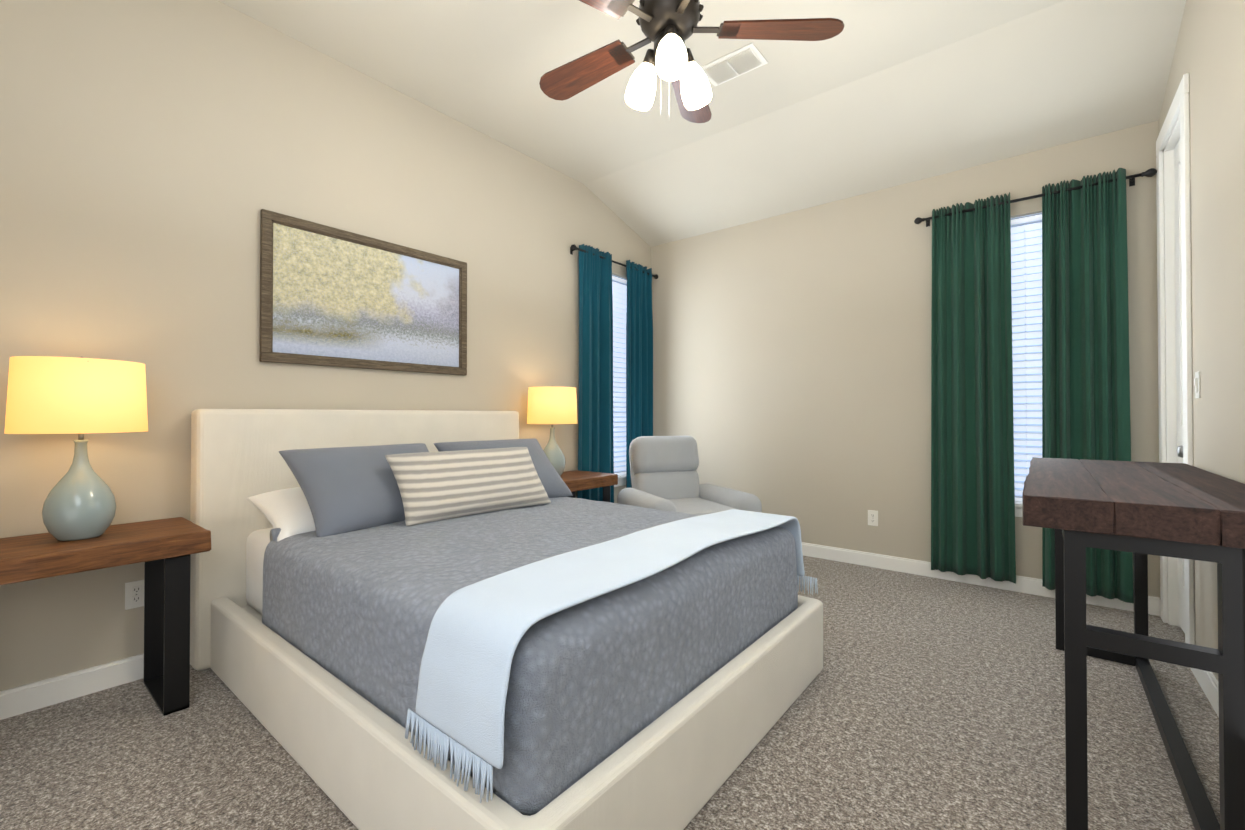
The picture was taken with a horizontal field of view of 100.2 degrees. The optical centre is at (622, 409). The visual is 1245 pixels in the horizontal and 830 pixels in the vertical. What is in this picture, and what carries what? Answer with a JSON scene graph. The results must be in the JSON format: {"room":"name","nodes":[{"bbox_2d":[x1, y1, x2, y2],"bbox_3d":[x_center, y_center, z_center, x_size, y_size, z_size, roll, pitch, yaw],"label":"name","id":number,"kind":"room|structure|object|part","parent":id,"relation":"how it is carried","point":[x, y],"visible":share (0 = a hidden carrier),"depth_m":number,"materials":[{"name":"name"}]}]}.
{"room":"bedroom","nodes":[
{"label":"bedroom","id":0,"kind":"room"},
{"bbox_2d":[0,0,650,690],"bbox_3d":[-1.253,-0.441,3.353,0.150,3.190,5.000,0,-1,39],"label":"wall","id":1,"kind":"structure","parent":0,"point":[156,156],"depth_m":2.37,"materials":[{"name":"paint"}]},
{"bbox_2d":[0,653,143,719],"bbox_3d":[-1.188,1.103,3.287,0.016,0.100,4.700,0,-1,39],"label":"baseboard","id":2,"kind":"structure","parent":1,"relation":"attached to","point":[19,700],"depth_m":2.05,"materials":[{"name":"white wood"}]},
{"bbox_2d":[125,580,143,609],"bbox_3d":[-2.065,0.783,2.211,0.008,0.114,0.070,0,-1,39],"label":"electrical outlet","id":3,"kind":"object","parent":1,"relation":"attached to","point":[134,594],"visible":0.88,"depth_m":2.20,"materials":[{"name":"white plastic"}]},
{"bbox_2d":[259,209,466,374],"bbox_3d":[-1.411,-0.609,3.013,0.029,0.750,1.170,0,-1,39],"label":"landscape picture","id":4,"kind":"object","parent":1,"relation":"attached to","point":[332,296],"visible":1,"depth_m":2.91,"materials":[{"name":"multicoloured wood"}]},
{"bbox_2d":[570,244,657,502],"bbox_3d":[-0.045,-0.132,4.631,0.118,2.456,1.198,0,-1,39],"label":"curtain","id":5,"kind":"object","parent":1,"relation":"attached to","point":[595,437],"visible":0.62,"depth_m":4.47,"materials":[{"name":"teal fabric"}]},
{"bbox_3d":[-0.218,-0.134,4.393,0.084,2.456,0.422,0,-1,39],"label":"panel","id":6,"kind":"part","parent":5,"relation":"part of","materials":[{"name":"teal fabric"}]},
{"bbox_3d":[-0.053,-1.304,4.648,0.099,0.060,1.198,0,-1,39],"label":"rod","id":7,"kind":"part","parent":5,"relation":"part of","materials":[{"name":"black metal"}]},
{"bbox_3d":[0.148,-0.130,4.841,0.082,2.456,0.403,0,-1,39],"label":"panel","id":8,"kind":"part","parent":5,"relation":"part of","materials":[{"name":"teal fabric"}]},
{"bbox_3d":[-0.169,-0.313,4.752,0.005,1.750,0.670,0,-1,39],"label":"window glass","id":9,"kind":"part","parent":1,"relation":"part of","materials":[{"name":"blue"}]},
{"bbox_2d":[614,382,625,486],"bbox_3d":[-0.126,-0.271,4.717,0.165,1.925,0.820,0,-1,39],"label":"window","id":10,"kind":"structure","parent":1,"relation":"in","point":[621,479],"depth_m":4.75,"materials":[{"name":"white"}]},
{"bbox_2d":[612,275,626,474],"bbox_3d":[-0.126,-0.318,4.717,0.056,1.826,0.748,0,-1,39],"label":"window blinds","id":11,"kind":"object","parent":10,"relation":"attached to","point":[619,288],"depth_m":4.84,"materials":[{"name":"white plastic"}]},
{"bbox_2d":[0,555,1219,829],"bbox_3d":[0.174,1.203,2.184,3.820,0.120,5.000,0,-1,39],"label":"floor","id":12,"kind":"structure","parent":0,"point":[926,703],"depth_m":1.77,"materials":[{"name":"carpet"}]},
{"bbox_2d":[0,517,210,715],"bbox_3d":[-1.997,0.804,1.889,0.457,0.672,0.711,0,-1,39],"label":"nightstand","id":13,"kind":"object","parent":12,"relation":"on","point":[163,549],"visible":0.98,"depth_m":1.96,"materials":[{"name":"brown wood"}]},
{"bbox_2d":[4,356,147,540],"bbox_3d":[-1.986,0.134,1.909,0.363,0.664,0.363,0,-1,39],"label":"lamp","id":14,"kind":"object","parent":13,"relation":"on","point":[81,396],"visible":1,"depth_m":1.82,"materials":[{"name":"yellow fabric"}]},
{"bbox_3d":[-1.986,-0.049,1.911,0.363,0.260,0.363,0,-1,39],"label":"lamp shade","id":15,"kind":"part","parent":14,"relation":"part of","materials":[{"name":"yellow fabric"}]},
{"bbox_3d":[-1.952,-0.043,1.884,0.264,0.309,0.305,0,-1,39],"label":"stem","id":16,"kind":"part","parent":14,"relation":"part of","materials":[{"name":"silver metal"}]},
{"bbox_2d":[190,409,822,829],"bbox_3d":[-0.513,0.569,2.334,2.230,1.150,1.800,0,-1,39],"label":"bed","id":17,"kind":"object","parent":12,"relation":"on","point":[442,621],"visible":1,"depth_m":1.63,"materials":[{"name":"fabric"}]},
{"bbox_3d":[-0.511,0.727,2.331,1.975,0.355,1.460,0,-1,39],"label":"mattress","id":18,"kind":"part","parent":17,"relation":"part of","materials":[{"name":"white fabric"}]},
{"bbox_2d":[248,487,315,540],"bbox_3d":[-1.307,0.460,2.437,0.414,0.217,0.700,0,-1,39],"label":"pillow","id":19,"kind":"object","parent":17,"relation":"on","point":[288,511],"depth_m":2.21,"materials":[{"name":"white fabric"}]},
{"bbox_2d":[262,497,797,815],"bbox_3d":[-0.332,0.680,2.187,1.626,0.393,1.570,0,-1,39],"label":"duvet","id":20,"kind":"object","parent":17,"relation":"on","point":[360,601],"depth_m":1.55,"materials":[{"name":"grey fabric"}]},
{"bbox_2d":[416,509,804,768],"bbox_3d":[0.163,0.587,1.780,0.353,0.304,1.672,0,-1,39],"label":"throw","id":21,"kind":"object","parent":17,"relation":"on","point":[518,664],"depth_m":1.29,"materials":[{"name":"white fabric"}]},
{"bbox_2d":[560,470,617,501],"bbox_3d":[-0.408,0.823,3.854,0.457,0.672,0.647,0,-1,39],"label":"nightstand","id":22,"kind":"object","parent":12,"relation":"on","point":[576,480],"visible":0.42,"depth_m":3.82,"materials":[{"name":"brown wood"}]},
{"bbox_2d":[527,385,576,475],"bbox_3d":[-0.508,0.152,3.768,0.363,0.664,0.363,0,-1,39],"label":"lamp","id":23,"kind":"object","parent":22,"relation":"on","point":[552,405],"visible":0.77,"depth_m":3.63,"materials":[{"name":"yellow fabric"}]},
{"bbox_3d":[-0.508,-0.031,3.770,0.363,0.260,0.363,0,-1,39],"label":"lamp shade","id":24,"kind":"part","parent":23,"relation":"part of","materials":[{"name":"yellow fabric"}]},
{"bbox_2d":[617,436,761,514],"bbox_3d":[0.455,0.684,3.971,0.906,0.951,0.930,0,-1,-21],"label":"armchair","id":25,"kind":"object","parent":12,"relation":"on","point":[664,475],"visible":0.56,"depth_m":4.10,"materials":[{"name":"grey fabric"}]},
{"bbox_2d":[1022,457,1244,829],"bbox_3d":[1.765,0.685,1.828,0.537,0.910,1.588,0,-1,39],"label":"desk","id":26,"kind":"object","parent":12,"relation":"on","point":[1140,511],"visible":1,"depth_m":1.33,"materials":[{"name":"brown wood"}]},
{"bbox_2d":[218,0,1185,246],"bbox_3d":[0.133,-1.840,2.162,3.820,0.415,4.870,0,-1,39],"label":"ceiling","id":27,"kind":"structure","parent":0,"point":[874,95],"depth_m":2.99,"materials":[{"name":"paint"}]},
{"bbox_2d":[539,0,843,122],"bbox_3d":[0.138,-1.514,2.034,1.242,0.830,1.280,0,-1,39],"label":"ceiling fan","id":28,"kind":"object","parent":27,"relation":"hanging from","point":[669,28],"visible":1,"depth_m":2.02,"materials":[{"name":"brown wood"}]},
{"bbox_3d":[-0.171,-1.466,2.266,0.470,0.008,0.156,0,-13,36],"label":"blade","id":29,"kind":"part","parent":28,"relation":"part of","materials":[{"name":"brown wood"}]},
{"bbox_3d":[-0.171,-1.471,1.755,0.470,0.008,0.156,0,-13,-36],"label":"blade","id":30,"kind":"part","parent":28,"relation":"part of","materials":[{"name":"brown wood"}]},
{"bbox_3d":[0.166,-1.288,2.032,0.329,0.166,0.344,0,-1,39],"label":"glass","id":31,"kind":"part","parent":28,"relation":"part of","materials":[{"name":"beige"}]},
{"bbox_3d":[0.170,-1.631,2.018,0.521,0.595,0.538,0,-1,39],"label":"motor","id":32,"kind":"part","parent":28,"relation":"part of","materials":[{"name":"brown metal"}]},
{"bbox_3d":[0.315,-1.465,2.425,0.156,0.008,0.470,12,3,18],"label":"blade","id":33,"kind":"part","parent":28,"relation":"part of","materials":[{"name":"brown wood"}]},
{"bbox_3d":[0.616,-1.469,2.011,0.470,0.008,0.156,0,11,0],"label":"blade","id":34,"kind":"part","parent":28,"relation":"part of","materials":[{"name":"brown wood"}]},
{"bbox_2d":[701,43,767,86],"bbox_3d":[0.613,-1.909,2.900,0.330,0.022,0.200,0,-1,39],"label":"ceiling vent","id":35,"kind":"object","parent":27,"relation":"in","point":[736,63],"visible":0.92,"depth_m":2.88,"materials":[{"name":"white metal"}]},
{"bbox_2d":[651,120,1159,597],"bbox_3d":[1.696,-0.434,4.082,3.820,3.190,0.158,0,-1,39],"label":"wall","id":36,"kind":"structure","parent":0,"point":[791,363],"depth_m":3.99,"materials":[{"name":"paint"}]},
{"bbox_2d":[868,510,877,525],"bbox_3d":[1.851,0.799,3.849,0.070,0.114,0.008,0,-1,39],"label":"outlet","id":37,"kind":"object","parent":36,"relation":"attached to","point":[872,514],"depth_m":3.85,"materials":[{"name":"white plastic"}]},
{"bbox_2d":[802,542,1159,615],"bbox_3d":[1.647,1.110,4.006,3.488,0.100,0.016,0,-1,39],"label":"baseboard","id":38,"kind":"structure","parent":36,"relation":"attached to","point":[1029,585],"depth_m":3.58,"materials":[{"name":"white wood"}]},
{"bbox_3d":[2.624,-0.326,3.384,0.750,1.750,0.005,0,-1,39],"label":"window glass","id":39,"kind":"part","parent":36,"relation":"part of","materials":[{"name":"blue"}]},
{"bbox_2d":[1013,367,1041,516],"bbox_3d":[2.590,-0.284,3.341,0.900,1.925,0.165,0,-1,39],"label":"window","id":40,"kind":"structure","parent":36,"relation":"in","point":[1018,508],"depth_m":3.31,"materials":[{"name":"white"}]},
{"bbox_2d":[1011,212,1041,500],"bbox_3d":[2.589,-0.331,3.341,0.828,1.826,0.056,0,-1,39],"label":"window blinds","id":41,"kind":"object","parent":40,"relation":"attached to","point":[1026,261],"visible":0.29,"depth_m":3.34,"materials":[{"name":"white plastic"}]},
{"bbox_2d":[914,168,1156,602],"bbox_3d":[2.507,-0.145,3.257,1.193,2.456,0.118,0,-1,39],"label":"curtain","id":42,"kind":"object","parent":36,"relation":"attached to","point":[1085,372],"visible":0.88,"depth_m":3.28,"materials":[{"name":"green fabric"}]},
{"bbox_3d":[2.285,-0.143,3.415,0.461,2.456,0.084,0,-1,39],"label":"panel","id":43,"kind":"part","parent":42,"relation":"part of","materials":[{"name":"green fabric"}]},
{"bbox_3d":[2.513,-1.317,3.275,1.193,0.060,0.098,0,-1,39],"label":"rod","id":44,"kind":"part","parent":42,"relation":"part of","materials":[{"name":"black metal"}]},
{"bbox_3d":[2.718,-0.147,3.064,0.396,2.456,0.084,0,-1,39],"label":"panel","id":45,"kind":"part","parent":42,"relation":"part of","materials":[{"name":"green fabric"}]},
{"bbox_2d":[1159,0,1244,680],"bbox_3d":[1.601,-0.463,1.046,0.150,3.190,5.000,0,-1,39],"label":"wall","id":46,"kind":"structure","parent":0,"point":[1209,55],"depth_m":1.99,"materials":[{"name":"paint"}]},
{"bbox_2d":[1156,73,1194,644],"bbox_3d":[2.807,-0.179,2.556,0.176,2.650,0.740,0,-1,39],"label":"door frame","id":47,"kind":"structure","parent":46,"relation":"attached to","point":[1175,128],"depth_m":2.76,"materials":[{"name":"white wood"}]},
{"bbox_2d":[1194,371,1200,397],"bbox_3d":[2.450,-0.107,2.221,0.012,0.114,0.070,0,-1,39],"label":"light switch","id":48,"kind":"object","parent":46,"relation":"attached to","point":[1197,384],"visible":1,"depth_m":2.21,"materials":[{"name":"white plastic"}]},
{"bbox_2d":[1190,668,1218,716],"bbox_3d":[1.536,1.083,1.084,0.016,0.100,4.700,0,-1,39],"label":"baseboard","id":49,"kind":"structure","parent":46,"relation":"attached to","point":[1207,681],"depth_m":2.04,"materials":[{"name":"white wood"}]}
]}

